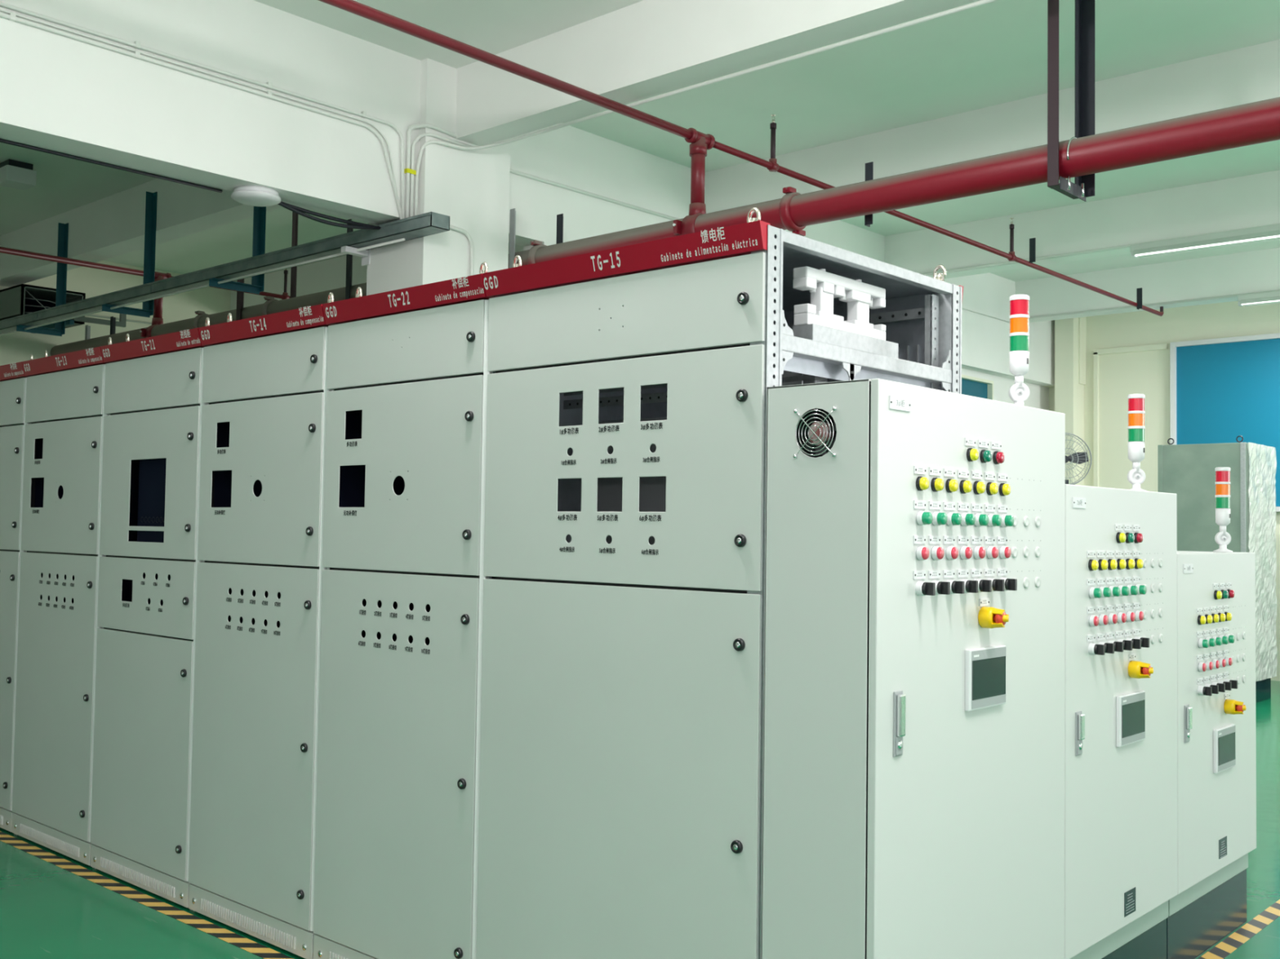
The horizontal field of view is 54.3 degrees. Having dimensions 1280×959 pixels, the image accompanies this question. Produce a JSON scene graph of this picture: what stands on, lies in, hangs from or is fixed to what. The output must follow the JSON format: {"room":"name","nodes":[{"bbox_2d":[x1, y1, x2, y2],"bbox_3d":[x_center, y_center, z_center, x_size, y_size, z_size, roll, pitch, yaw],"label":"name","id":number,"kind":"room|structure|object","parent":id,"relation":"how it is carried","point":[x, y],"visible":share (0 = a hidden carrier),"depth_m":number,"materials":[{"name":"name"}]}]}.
{"room":"electrical room","nodes":[
{"label":"electrical room","id":0,"kind":"room"},
{"bbox_2d":[0,260,231,365],"bbox_3d":[-6.346,-0.242,12.480,0.200,4.200,19.200,-1,-3,42],"label":"wall","id":1,"kind":"structure","parent":0,"point":[16,347],"depth_m":13.12,"materials":[{"name":"beige paint"}]},
{"bbox_2d":[34,313,126,333],"bbox_3d":[-5.619,-1.588,12.481,0.900,0.230,0.550,-1,-3,42],"label":"support frame","id":2,"kind":"object","parent":1,"relation":"attached to","point":[122,317],"visible":0.71,"depth_m":12.21,"materials":[{"name":"grey metal"}]},
{"bbox_2d":[0,284,85,328],"bbox_3d":[-5.889,-1.684,12.237,0.650,0.305,0.600,-1,-3,42],"label":"box","id":3,"kind":"object","parent":2,"relation":"on","point":[20,300],"visible":0.58,"depth_m":12.08,"materials":[{"name":"grey metal"}]},
{"bbox_2d":[0,0,1279,281],"bbox_3d":[0.589,-2.558,6.336,18.800,0.150,19.200,-1,-3,42],"label":"ceiling","id":4,"kind":"structure","parent":0,"point":[994,53],"depth_m":7.75,"materials":[{"name":"paint"}]},
{"bbox_2d":[0,159,36,190],"bbox_3d":[-4.806,-2.349,9.608,0.220,0.170,0.220,-1,-3,42],"label":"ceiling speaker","id":5,"kind":"object","parent":4,"relation":"attached to","point":[14,174],"visible":1,"depth_m":9.54,"materials":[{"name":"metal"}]},
{"bbox_2d":[0,176,283,287],"bbox_3d":[-3.891,-2.187,10.148,6.630,0.425,0.240,-1,-3,42],"label":"beam","id":6,"kind":"structure","parent":4,"relation":"attached to","point":[113,225],"depth_m":10.46,"materials":[{"name":"paint"}]},
{"bbox_2d":[16,222,68,336],"bbox_3d":[-5.219,-1.777,10.900,0.062,1.005,0.388,-1,-3,42],"label":"bracket","id":7,"kind":"object","parent":6,"relation":"attached to","point":[63,228],"visible":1,"depth_m":11.03,"materials":[{"name":"blue metal"}]},
{"bbox_2d":[102,191,157,317],"bbox_3d":[-4.013,-1.802,9.812,0.062,1.005,0.388,-1,-3,42],"label":"bracket","id":8,"kind":"object","parent":6,"relation":"attached to","point":[147,310],"visible":1,"depth_m":9.95,"materials":[{"name":"blue metal"}]},
{"bbox_2d":[208,206,266,294],"bbox_3d":[-2.807,-1.827,8.723,0.062,1.005,0.388,-1,-3,42],"label":"bracket","id":9,"kind":"object","parent":6,"relation":"attached to","point":[257,286],"visible":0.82,"depth_m":8.84,"materials":[{"name":"blue metal"}]},
{"bbox_2d":[0,0,421,225],"bbox_3d":[-4.438,-2.167,4.047,0.250,0.960,9.100,-1,-3,42],"label":"beam","id":10,"kind":"structure","parent":4,"relation":"attached to","point":[60,93],"depth_m":6.39,"materials":[{"name":"paint"}]},
{"bbox_2d":[0,138,222,192],"bbox_3d":[-3.740,-1.629,5.000,0.021,0.021,4.490,-1,-3,42],"label":"cable","id":11,"kind":"object","parent":10,"relation":"attached to","point":[2,140],"visible":1,"depth_m":6.20,"materials":[{"name":"black plastic"}]},
{"bbox_2d":[0,8,401,219],"bbox_3d":[-3.209,-1.867,5.200,0.012,0.549,5.481,-1,-3,42],"label":"conduit","id":12,"kind":"object","parent":10,"relation":"attached to","point":[1,10],"visible":1,"depth_m":6.32,"materials":[{"name":"white plastic"}]},
{"bbox_2d":[0,12,403,218],"bbox_3d":[-3.203,-1.854,5.208,0.025,0.550,5.500,-1,-3,42],"label":"conduit","id":13,"kind":"object","parent":10,"relation":"attached to","point":[11,16],"visible":1,"depth_m":6.34,"materials":[{"name":"white plastic"}]},
{"bbox_2d":[0,1,404,218],"bbox_3d":[-3.205,-1.877,5.207,0.024,0.588,5.495,-1,-3,42],"label":"conduit","id":14,"kind":"object","parent":10,"relation":"attached to","point":[135,44],"visible":1,"depth_m":6.40,"materials":[{"name":"white plastic"}]},
{"bbox_2d":[231,185,280,206],"bbox_3d":[-2.059,-1.512,6.691,0.256,0.071,0.256,-1,-3,42],"label":"ceiling lamp","id":15,"kind":"object","parent":10,"relation":"attached to","point":[250,195],"visible":1,"depth_m":6.61,"materials":[{"name":"white plastic"}]},
{"bbox_2d":[277,201,380,229],"bbox_3d":[-1.767,-1.484,7.059,0.022,0.082,0.725,-1,-3,42],"label":"cable","id":16,"kind":"object","parent":15,"relation":"hanging from","point":[307,215],"visible":0.91,"depth_m":7.05,"materials":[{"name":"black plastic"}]},
{"bbox_2d":[281,201,376,226],"bbox_3d":[-1.778,-1.500,7.070,0.022,0.048,0.721,-1,-3,42],"label":"cable","id":17,"kind":"object","parent":15,"relation":"hanging from","point":[308,211],"visible":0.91,"depth_m":7.07,"materials":[{"name":"black plastic"}]},
{"bbox_2d":[290,211,297,297],"bbox_3d":[-2.793,-1.804,10.119,0.052,1.160,0.052,-1,-3,42],"label":"hanger","id":18,"kind":"object","parent":4,"relation":"hanging from","point":[295,215],"visible":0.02,"depth_m":10.11,"materials":[{"name":"grey"}]},
{"bbox_2d":[230,242,524,310],"bbox_3d":[-2.091,-2.086,12.051,6.750,0.425,0.220,-1,-3,42],"label":"beam","id":19,"kind":"structure","parent":4,"relation":"attached to","point":[330,274],"depth_m":13.11,"materials":[{"name":"paint"}]},
{"bbox_2d":[455,0,975,146],"bbox_3d":[3.182,-2.334,3.740,11.480,0.425,0.200,-1,-3,42],"label":"beam","id":20,"kind":"structure","parent":4,"relation":"attached to","point":[643,49],"depth_m":6.46,"materials":[{"name":"paint"}]},
{"bbox_2d":[413,0,998,215],"bbox_3d":[3.060,-1.839,3.666,11.377,0.576,0.485,-1,-3,42],"label":"conduit","id":21,"kind":"object","parent":20,"relation":"attached to","point":[980,2],"visible":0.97,"depth_m":6.40,"materials":[{"name":"white plastic"}]},
{"bbox_2d":[704,39,1279,213],"bbox_3d":[4.887,-2.230,5.754,11.650,0.425,0.220,-1,-3,42],"label":"beam","id":22,"kind":"structure","parent":4,"relation":"attached to","point":[1251,73],"depth_m":7.91,"materials":[{"name":"paint"}]},
{"bbox_2d":[1047,0,1095,201],"bbox_3d":[1.966,-1.888,5.684,0.102,1.200,0.285,-1,-3,42],"label":"hanger","id":23,"kind":"object","parent":4,"relation":"hanging from","point":[1083,187],"visible":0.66,"depth_m":5.75,"materials":[{"name":"grey metal"}]},
{"bbox_2d":[50,97,1279,355],"bbox_3d":[0.934,-1.447,6.543,18.580,0.269,0.234,-1,-3,42],"label":"pipe","id":24,"kind":"object","parent":23,"relation":"hanging from","point":[1258,122],"visible":0.69,"depth_m":6.04,"materials":[{"name":"red metal"}]},
{"bbox_2d":[0,246,290,318],"bbox_3d":[-6.264,-1.928,9.326,0.100,0.719,14.300,-1,-3,42],"label":"pipe","id":25,"kind":"object","parent":24,"relation":"attached to","point":[157,305],"visible":0.49,"depth_m":11.07,"materials":[{"name":"red"}]},
{"bbox_2d":[235,278,244,320],"bbox_3d":[-3.280,-1.515,10.281,0.062,0.580,0.062,-1,-3,42],"label":"hanger","id":26,"kind":"object","parent":24,"relation":"attached to","point":[240,295],"visible":0.32,"depth_m":10.26,"materials":[{"name":"grey metal"}]},
{"bbox_2d":[345,218,353,299],"bbox_3d":[-2.143,-1.589,9.251,0.052,0.680,0.052,-1,-3,42],"label":"hanger","id":27,"kind":"object","parent":24,"relation":"attached to","point":[348,257],"visible":0.57,"depth_m":9.23,"materials":[{"name":"black metal"}]},
{"bbox_2d":[508,208,515,268],"bbox_3d":[-0.808,-1.477,8.015,0.048,0.520,0.048,-1,-3,42],"label":"hanger","id":28,"kind":"object","parent":24,"relation":"attached to","point":[513,212],"visible":0.64,"depth_m":8.00,"materials":[{"name":"silver metal"}]},
{"bbox_2d":[555,213,563,244],"bbox_3d":[-0.500,-1.492,8.021,0.058,0.420,0.058,-1,-3,42],"label":"hanger","id":29,"kind":"object","parent":24,"relation":"attached to","point":[559,217],"visible":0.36,"depth_m":8.00,"materials":[{"name":"black metal"}]},
{"bbox_2d":[318,0,1164,316],"bbox_3d":[-0.526,-1.965,6.176,0.100,0.714,17.314,-1,-3,42],"label":"pipe","id":30,"kind":"object","parent":24,"relation":"on","point":[700,142],"visible":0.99,"depth_m":6.95,"materials":[{"name":"red metal"}]},
{"bbox_2d":[1029,237,1035,263],"bbox_3d":[3.249,-1.889,10.296,0.052,0.200,0.052,-1,-3,42],"label":"hanger","id":31,"kind":"object","parent":30,"relation":"attached to","point":[1032,241],"visible":1,"depth_m":10.27,"materials":[{"name":"black metal"}]},
{"bbox_2d":[1136,288,1142,309],"bbox_3d":[4.835,-1.746,12.053,0.052,0.200,0.052,-1,-3,42],"label":"hanger","id":32,"kind":"object","parent":30,"relation":"attached to","point":[1139,291],"visible":1,"depth_m":12.03,"materials":[{"name":"black metal"}]},
{"bbox_2d":[864,161,873,226],"bbox_3d":[1.200,-1.480,6.478,0.048,0.325,0.048,-1,-3,42],"label":"hanger","id":33,"kind":"object","parent":24,"relation":"attached to","point":[868,166],"visible":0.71,"depth_m":6.46,"materials":[{"name":"black metal"}]},
{"bbox_2d":[884,169,1279,279],"bbox_3d":[6.662,-2.127,7.719,11.650,0.425,0.220,-1,-3,42],"label":"beam","id":34,"kind":"structure","parent":4,"relation":"attached to","point":[1250,201],"depth_m":10.21,"materials":[{"name":"paint"}]},
{"bbox_2d":[920,223,1279,275],"bbox_3d":[6.509,-1.931,7.679,11.430,0.029,0.024,-1,-3,42],"label":"conduit","id":35,"kind":"object","parent":34,"relation":"attached to","point":[1129,245],"visible":0.67,"depth_m":10.38,"materials":[{"name":"white plastic"}]},
{"bbox_2d":[1130,223,1279,258],"bbox_3d":[4.441,-1.826,9.467,1.400,0.095,0.170,-1,-3,42],"label":"lamp","id":36,"kind":"object","parent":34,"relation":"attached to","point":[1269,233],"visible":1,"depth_m":9.53,"materials":[{"name":"white plastic"}]},
{"bbox_2d":[1015,247,1279,322],"bbox_3d":[8.471,-2.022,9.721,11.650,0.425,0.220,-1,-3,42],"label":"beam","id":37,"kind":"structure","parent":4,"relation":"attached to","point":[1255,271],"depth_m":12.52,"materials":[{"name":"paint"}]},
{"bbox_2d":[1029,289,1279,319],"bbox_3d":[8.328,-1.823,9.671,11.400,0.024,0.024,-1,-3,42],"label":"conduit","id":38,"kind":"object","parent":37,"relation":"attached to","point":[1230,295],"visible":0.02,"depth_m":12.53,"materials":[{"name":"white plastic"}]},
{"bbox_2d":[1237,291,1279,306],"bbox_3d":[6.256,-1.720,11.477,1.400,0.095,0.170,-1,-3,42],"label":"lamp","id":39,"kind":"object","parent":37,"relation":"attached to","point":[1267,298],"visible":1,"depth_m":11.80,"materials":[{"name":"white plastic"}]},
{"bbox_2d":[0,680,1279,958],"bbox_3d":[0.526,1.763,6.167,18.800,0.100,19.200,-1,-3,42],"label":"floor","id":40,"kind":"structure","parent":0,"point":[48,911],"depth_m":4.66,"materials":[{"name":"green paint"}]},
{"bbox_2d":[0,352,32,834],"bbox_3d":[-2.878,0.547,6.445,0.806,2.251,1.003,-1,-3,42],"label":"tall cabinet","id":41,"kind":"object","parent":40,"relation":"on","point":[13,380],"visible":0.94,"depth_m":5.89,"materials":[{"name":"grey metal"}]},
{"bbox_2d":[12,337,111,867],"bbox_3d":[-2.276,0.534,5.901,0.808,2.251,1.003,-1,-3,42],"label":"tall cabinet","id":42,"kind":"object","parent":40,"relation":"on","point":[54,744],"visible":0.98,"depth_m":5.52,"materials":[{"name":"grey metal"}]},
{"bbox_2d":[0,831,293,958],"bbox_3d":[-3.003,1.646,5.803,9.250,0.001,0.068,-1,-3,42],"label":"tape","id":43,"kind":"object","parent":40,"relation":"on","point":[260,950],"visible":1,"depth_m":4.78,"materials":[{"name":"yellow plastic"}]},
{"bbox_2d":[90,317,209,910],"bbox_3d":[-1.669,0.522,5.354,0.818,2.251,1.003,-1,-3,42],"label":"tall cabinet","id":44,"kind":"object","parent":40,"relation":"on","point":[144,722],"visible":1,"depth_m":4.98,"materials":[{"name":"grey metal"}]},
{"bbox_2d":[188,293,333,958],"bbox_3d":[-1.058,0.509,4.801,0.820,2.251,1.003,-1,-3,42],"label":"tall cabinet","id":45,"kind":"object","parent":40,"relation":"on","point":[251,869],"visible":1,"depth_m":4.42,"materials":[{"name":"grey metal"}]},
{"bbox_2d":[313,262,492,958],"bbox_3d":[-0.447,0.497,4.251,0.816,2.251,1.003,-1,-3,42],"label":"tall cabinet","id":46,"kind":"object","parent":40,"relation":"on","point":[398,775],"visible":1,"depth_m":3.87,"materials":[{"name":"grey metal"}]},
{"bbox_2d":[366,57,510,295],"bbox_3d":[-1.260,-0.357,7.662,0.550,4.200,0.660,-1,-3,42],"label":"column","id":47,"kind":"structure","parent":40,"relation":"on","point":[471,188],"depth_m":7.46,"materials":[{"name":"paint"}]},
{"bbox_2d":[341,245,370,266],"bbox_3d":[-1.735,-1.393,7.585,0.080,0.150,0.170,-1,-3,42],"label":"bracket","id":48,"kind":"object","parent":47,"relation":"attached to","point":[365,255],"visible":0.82,"depth_m":7.59,"materials":[{"name":"white metal"}]},
{"bbox_2d":[0,211,449,333],"bbox_3d":[-3.850,-1.405,9.503,7.330,0.082,0.142,-1,-3,42],"label":"cable tray","id":49,"kind":"object","parent":48,"relation":"on","point":[430,223],"visible":0.98,"depth_m":8.29,"materials":[{"name":"metal"}]},
{"bbox_2d":[0,237,404,336],"bbox_3d":[-3.943,-1.337,9.571,6.900,0.038,0.038,-1,-3,42],"label":"conduit","id":50,"kind":"object","parent":49,"relation":"attached to","point":[403,238],"visible":1,"depth_m":8.54,"materials":[{"name":"white plastic"}]},
{"bbox_2d":[408,133,473,217],"bbox_3d":[-1.160,-1.748,7.386,0.425,0.562,0.065,3,-3,-39],"label":"conduit","id":51,"kind":"object","parent":47,"relation":"attached to","point":[423,135],"visible":0.98,"depth_m":7.27,"materials":[{"name":"white plastic"}]},
{"bbox_2d":[449,224,474,275],"bbox_3d":[-1.146,0.080,7.256,0.127,3.198,0.495,0,-2,15],"label":"conduit","id":52,"kind":"object","parent":47,"relation":"attached to","point":[465,233],"visible":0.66,"depth_m":7.51,"materials":[{"name":"white plastic"}]},
{"bbox_2d":[475,207,963,958],"bbox_3d":[0.240,0.483,3.644,1.008,2.251,1.023,-1,-3,42],"label":"tall cabinet","id":53,"kind":"object","parent":40,"relation":"on","point":[621,742],"visible":0.55,"depth_m":3.26,"materials":[{"name":"metal"}]},
{"bbox_2d":[760,378,1065,958],"bbox_3d":[0.758,0.697,3.173,0.372,1.802,1.004,-1,-3,42],"label":"tall cabinet","id":54,"kind":"object","parent":40,"relation":"on","point":[913,774],"visible":1,"depth_m":2.91,"materials":[{"name":"white metal"}]},
{"bbox_2d":[793,406,836,458],"bbox_3d":[0.401,-0.107,2.866,0.117,0.114,0.008,-1,-3,42],"label":"fan grille","id":55,"kind":"object","parent":54,"relation":"attached to","point":[819,433],"depth_m":2.88,"materials":[{"name":"silver metal"}]},
{"bbox_2d":[915,476,928,490],"bbox_3d":[0.655,0.009,2.882,0.021,0.034,0.034,-1,-3,42],"label":"lamp","id":56,"kind":"object","parent":54,"relation":"attached to","point":[922,482],"depth_m":2.87,"materials":[{"name":"yellow plastic"}]},
{"bbox_2d":[915,581,935,595],"bbox_3d":[0.658,0.251,2.867,0.040,0.033,0.033,-1,-3,42],"label":"switch","id":57,"kind":"object","parent":54,"relation":"attached to","point":[922,588],"depth_m":2.86,"materials":[{"name":"black plastic"}]},
{"bbox_2d":[930,477,944,492],"bbox_3d":[0.702,0.012,2.934,0.021,0.034,0.034,-1,-3,42],"label":"lamp","id":58,"kind":"object","parent":54,"relation":"attached to","point":[937,484],"depth_m":2.93,"materials":[{"name":"yellow plastic"}]},
{"bbox_2d":[931,580,950,595],"bbox_3d":[0.705,0.254,2.918,0.040,0.033,0.033,-1,-3,42],"label":"switch","id":59,"kind":"object","parent":54,"relation":"attached to","point":[941,588],"depth_m":2.91,"materials":[{"name":"black plastic"}]},
{"bbox_2d":[945,479,958,493],"bbox_3d":[0.749,0.015,2.986,0.021,0.034,0.034,-1,-3,42],"label":"lamp","id":60,"kind":"object","parent":54,"relation":"attached to","point":[951,485],"depth_m":2.98,"materials":[{"name":"yellow plastic"}]},
{"bbox_2d":[946,580,964,594],"bbox_3d":[0.752,0.257,2.970,0.040,0.033,0.033,-1,-3,42],"label":"switch","id":61,"kind":"object","parent":54,"relation":"attached to","point":[956,587],"depth_m":2.96,"materials":[{"name":"black plastic"}]},
{"bbox_2d":[959,480,972,493],"bbox_3d":[0.795,0.018,3.038,0.021,0.034,0.034,-1,-3,42],"label":"lamp","id":62,"kind":"object","parent":54,"relation":"attached to","point":[965,486],"depth_m":3.03,"materials":[{"name":"yellow plastic"}]},
{"bbox_2d":[960,579,977,593],"bbox_3d":[0.799,0.259,3.022,0.040,0.033,0.033,-1,-3,42],"label":"switch","id":63,"kind":"object","parent":54,"relation":"attached to","point":[970,586],"depth_m":3.01,"materials":[{"name":"black plastic"}]},
{"bbox_2d":[966,448,978,462],"bbox_3d":[0.820,-0.061,3.067,0.021,0.034,0.034,-1,-3,42],"label":"lamp","id":64,"kind":"object","parent":54,"relation":"attached to","point":[972,454],"depth_m":3.06,"materials":[{"name":"yellow plastic"}]},
{"bbox_2d":[973,480,985,494],"bbox_3d":[0.842,0.020,3.090,0.021,0.034,0.034,-1,-3,42],"label":"lamp","id":65,"kind":"object","parent":54,"relation":"attached to","point":[979,486],"depth_m":3.08,"materials":[{"name":"yellow plastic"}]},
{"bbox_2d":[973,578,991,592],"bbox_3d":[0.846,0.262,3.074,0.040,0.033,0.033,-1,-3,42],"label":"switch","id":66,"kind":"object","parent":54,"relation":"attached to","point":[984,585],"depth_m":3.06,"materials":[{"name":"black plastic"}]},
{"bbox_2d":[979,449,991,462],"bbox_3d":[0.867,-0.058,3.119,0.021,0.034,0.034,-1,-3,42],"label":"lamp","id":67,"kind":"object","parent":54,"relation":"attached to","point":[985,455],"depth_m":3.11,"materials":[{"name":"green plastic"}]},
{"bbox_2d":[986,482,998,495],"bbox_3d":[0.889,0.023,3.142,0.021,0.034,0.034,-1,-3,42],"label":"lamp","id":68,"kind":"object","parent":54,"relation":"attached to","point":[992,488],"depth_m":3.13,"materials":[{"name":"yellow plastic"}]},
{"bbox_2d":[987,577,1004,591],"bbox_3d":[0.893,0.265,3.126,0.040,0.033,0.033,-1,-3,42],"label":"switch","id":69,"kind":"object","parent":54,"relation":"attached to","point":[997,584],"depth_m":3.12,"materials":[{"name":"black plastic"}]},
{"bbox_2d":[992,451,1004,464],"bbox_3d":[0.914,-0.056,3.171,0.021,0.034,0.034,-1,-3,42],"label":"lamp","id":70,"kind":"object","parent":54,"relation":"attached to","point":[998,457],"depth_m":3.16,"materials":[{"name":"red plastic"}]},
{"bbox_2d":[998,483,1010,496],"bbox_3d":[0.936,0.026,3.194,0.021,0.034,0.034,-1,-3,42],"label":"lamp","id":71,"kind":"object","parent":54,"relation":"attached to","point":[1004,489],"depth_m":3.19,"materials":[{"name":"yellow plastic"}]},
{"bbox_2d":[1000,577,1017,591],"bbox_3d":[0.940,0.267,3.178,0.040,0.033,0.033,-1,-3,42],"label":"switch","id":72,"kind":"object","parent":54,"relation":"attached to","point":[1010,584],"depth_m":3.17,"materials":[{"name":"black plastic"}]},
{"bbox_2d":[1008,294,1030,405],"bbox_3d":[1.055,-0.351,3.469,0.068,0.324,0.067,-1,-3,42],"label":"tower","id":73,"kind":"object","parent":54,"relation":"on","point":[1019,353],"visible":0.96,"depth_m":3.45,"materials":[{"name":"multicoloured plastic"}]},
{"bbox_2d":[1065,432,1092,484],"bbox_3d":[4.019,0.769,11.762,0.500,2.426,0.500,-1,-3,42],"label":"fan","id":74,"kind":"object","parent":40,"relation":"on","point":[1078,458],"visible":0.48,"depth_m":11.74,"materials":[{"name":"grey metal"}]},
{"bbox_2d":[1064,484,1177,958],"bbox_3d":[1.392,0.833,3.873,0.372,1.604,0.890,-1,-3,42],"label":"tall cabinet","id":75,"kind":"object","parent":40,"relation":"on","point":[1121,854],"visible":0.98,"depth_m":3.75,"materials":[{"name":"white metal"}]},
{"bbox_2d":[1088,559,1098,570],"bbox_3d":[1.313,0.248,3.606,0.021,0.034,0.034,-1,-3,42],"label":"lamp","id":76,"kind":"object","parent":75,"relation":"attached to","point":[1093,565],"depth_m":3.60,"materials":[{"name":"yellow plastic"}]},
{"bbox_2d":[1088,643,1104,655],"bbox_3d":[1.317,0.489,3.591,0.040,0.033,0.033,-1,-3,42],"label":"switch","id":77,"kind":"object","parent":75,"relation":"attached to","point":[1094,649],"depth_m":3.58,"materials":[{"name":"black plastic"}]},
{"bbox_2d":[1098,641,1114,653],"bbox_3d":[1.363,0.492,3.643,0.040,0.033,0.033,-1,-3,42],"label":"switch","id":78,"kind":"object","parent":75,"relation":"attached to","point":[1108,647],"depth_m":3.63,"materials":[{"name":"black plastic"}]},
{"bbox_2d":[1107,640,1123,652],"bbox_3d":[1.410,0.495,3.694,0.040,0.033,0.033,-1,-3,42],"label":"switch","id":79,"kind":"object","parent":75,"relation":"attached to","point":[1118,646],"depth_m":3.68,"materials":[{"name":"black plastic"}]},
{"bbox_2d":[1116,639,1132,650],"bbox_3d":[1.457,0.497,3.746,0.040,0.033,0.033,-1,-3,42],"label":"switch","id":80,"kind":"object","parent":75,"relation":"attached to","point":[1127,645],"depth_m":3.74,"materials":[{"name":"black plastic"}]},
{"bbox_2d":[1125,638,1141,648],"bbox_3d":[1.504,0.500,3.798,0.040,0.033,0.033,-1,-3,42],"label":"switch","id":81,"kind":"object","parent":75,"relation":"attached to","point":[1136,643],"depth_m":3.79,"materials":[{"name":"black plastic"}]},
{"bbox_2d":[1127,393,1147,491],"bbox_3d":[1.633,-0.119,4.105,0.068,0.324,0.067,-1,-3,42],"label":"tower","id":82,"kind":"object","parent":75,"relation":"on","point":[1135,476],"visible":0.92,"depth_m":4.09,"materials":[{"name":"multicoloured plastic"}]},
{"bbox_2d":[1134,636,1149,648],"bbox_3d":[1.551,0.503,3.850,0.040,0.033,0.033,-1,-3,42],"label":"switch","id":83,"kind":"object","parent":75,"relation":"attached to","point":[1144,641],"depth_m":3.84,"materials":[{"name":"black plastic"}]},
{"bbox_2d":[1166,551,1256,958],"bbox_3d":[1.975,0.967,4.516,0.372,1.404,0.852,-1,-3,42],"label":"cabinet","id":84,"kind":"object","parent":40,"relation":"on","point":[1216,734],"visible":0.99,"depth_m":4.40,"materials":[{"name":"white metal"}]},
{"bbox_2d":[1197,685,1212,696],"bbox_3d":[1.937,0.724,4.272,0.040,0.033,0.033,-1,-3,42],"label":"switch","id":85,"kind":"object","parent":84,"relation":"attached to","point":[1202,691],"depth_m":4.26,"materials":[{"name":"black plastic"}]},
{"bbox_2d":[1204,684,1218,693],"bbox_3d":[1.983,0.727,4.324,0.040,0.033,0.033,-1,-3,42],"label":"switch","id":86,"kind":"object","parent":84,"relation":"attached to","point":[1215,687],"depth_m":4.31,"materials":[{"name":"black plastic"}]},
{"bbox_2d":[1211,682,1225,692],"bbox_3d":[2.030,0.730,4.376,0.040,0.033,0.033,-1,-3,42],"label":"switch","id":87,"kind":"object","parent":84,"relation":"attached to","point":[1221,686],"depth_m":4.37,"materials":[{"name":"black plastic"}]},
{"bbox_2d":[1213,466,1232,552],"bbox_3d":[2.219,0.115,4.748,0.068,0.324,0.067,-1,-3,42],"label":"tower","id":88,"kind":"object","parent":84,"relation":"on","point":[1222,538],"visible":1,"depth_m":4.73,"materials":[{"name":"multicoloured plastic"}]},
{"bbox_2d":[1217,680,1231,690],"bbox_3d":[2.077,0.733,4.428,0.040,0.033,0.033,-1,-3,42],"label":"switch","id":89,"kind":"object","parent":84,"relation":"attached to","point":[1228,684],"depth_m":4.42,"materials":[{"name":"black plastic"}]},
{"bbox_2d":[1224,679,1237,688],"bbox_3d":[2.124,0.735,4.480,0.040,0.033,0.033,-1,-3,42],"label":"switch","id":90,"kind":"object","parent":84,"relation":"attached to","point":[1234,683],"depth_m":4.47,"materials":[{"name":"black plastic"}]},
{"bbox_2d":[1157,435,1277,702],"bbox_3d":[5.266,0.808,11.367,0.780,2.355,0.812,-1,-3,42],"label":"tall cabinet","id":91,"kind":"object","parent":40,"relation":"on","point":[1187,471],"visible":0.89,"depth_m":11.12,"materials":[{"name":"grey metal"}]},
{"bbox_2d":[1198,899,1279,958],"bbox_3d":[2.580,1.696,4.989,0.064,0.001,6.800,-1,-3,42],"label":"tape","id":92,"kind":"object","parent":40,"relation":"on","point":[1223,949],"visible":1,"depth_m":4.59,"materials":[{"name":"yellow plastic"}]},
{"bbox_2d":[508,123,1086,410],"bbox_3d":[1.933,-0.172,11.174,0.640,4.200,8.840,-1,-3,42],"label":"wall","id":93,"kind":"structure","parent":0,"point":[571,156],"depth_m":9.08,"materials":[{"name":"paint"}]},
{"bbox_2d":[404,123,678,220],"bbox_3d":[-0.475,-1.722,8.422,0.201,0.611,2.945,-1,-3,37],"label":"conduit","id":94,"kind":"object","parent":93,"relation":"attached to","point":[411,128],"visible":0.74,"depth_m":8.12,"materials":[{"name":"white plastic"}]},
{"bbox_2d":[961,374,993,399],"bbox_3d":[3.412,-0.228,13.024,0.080,1.700,1.040,-1,-3,42],"label":"window","id":95,"kind":"structure","parent":93,"relation":"in","point":[971,386],"depth_m":13.24,"materials":[{"name":"blue glass"}]},
{"bbox_2d":[1054,317,1084,485],"bbox_3d":[4.867,-0.013,14.139,0.220,4.200,0.300,-1,-3,42],"label":"column","id":96,"kind":"structure","parent":93,"relation":"attached to","point":[1068,393],"depth_m":14.07,"materials":[{"name":"beige paint"}]},
{"bbox_2d":[1048,301,1279,681],"bbox_3d":[6.660,-0.036,12.857,18.600,4.200,0.200,-1,-3,42],"label":"wall","id":97,"kind":"structure","parent":0,"point":[1147,373],"depth_m":13.74,"materials":[{"name":"beige paint"}]},
{"bbox_2d":[1093,343,1168,486],"bbox_3d":[5.421,0.302,13.797,0.810,3.560,0.040,-1,-3,42],"label":"trim","id":98,"kind":"structure","parent":97,"relation":"attached to","point":[1096,353],"depth_m":14.06,"materials":[{"name":"beige paint"}]},
{"bbox_2d":[1169,333,1279,511],"bbox_3d":[6.544,-0.585,12.816,2.100,1.830,0.100,-1,-3,42],"label":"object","id":99,"kind":"structure","parent":97,"relation":"in","point":[1222,390],"depth_m":13.16,"materials":[{"name":"blue glass"}]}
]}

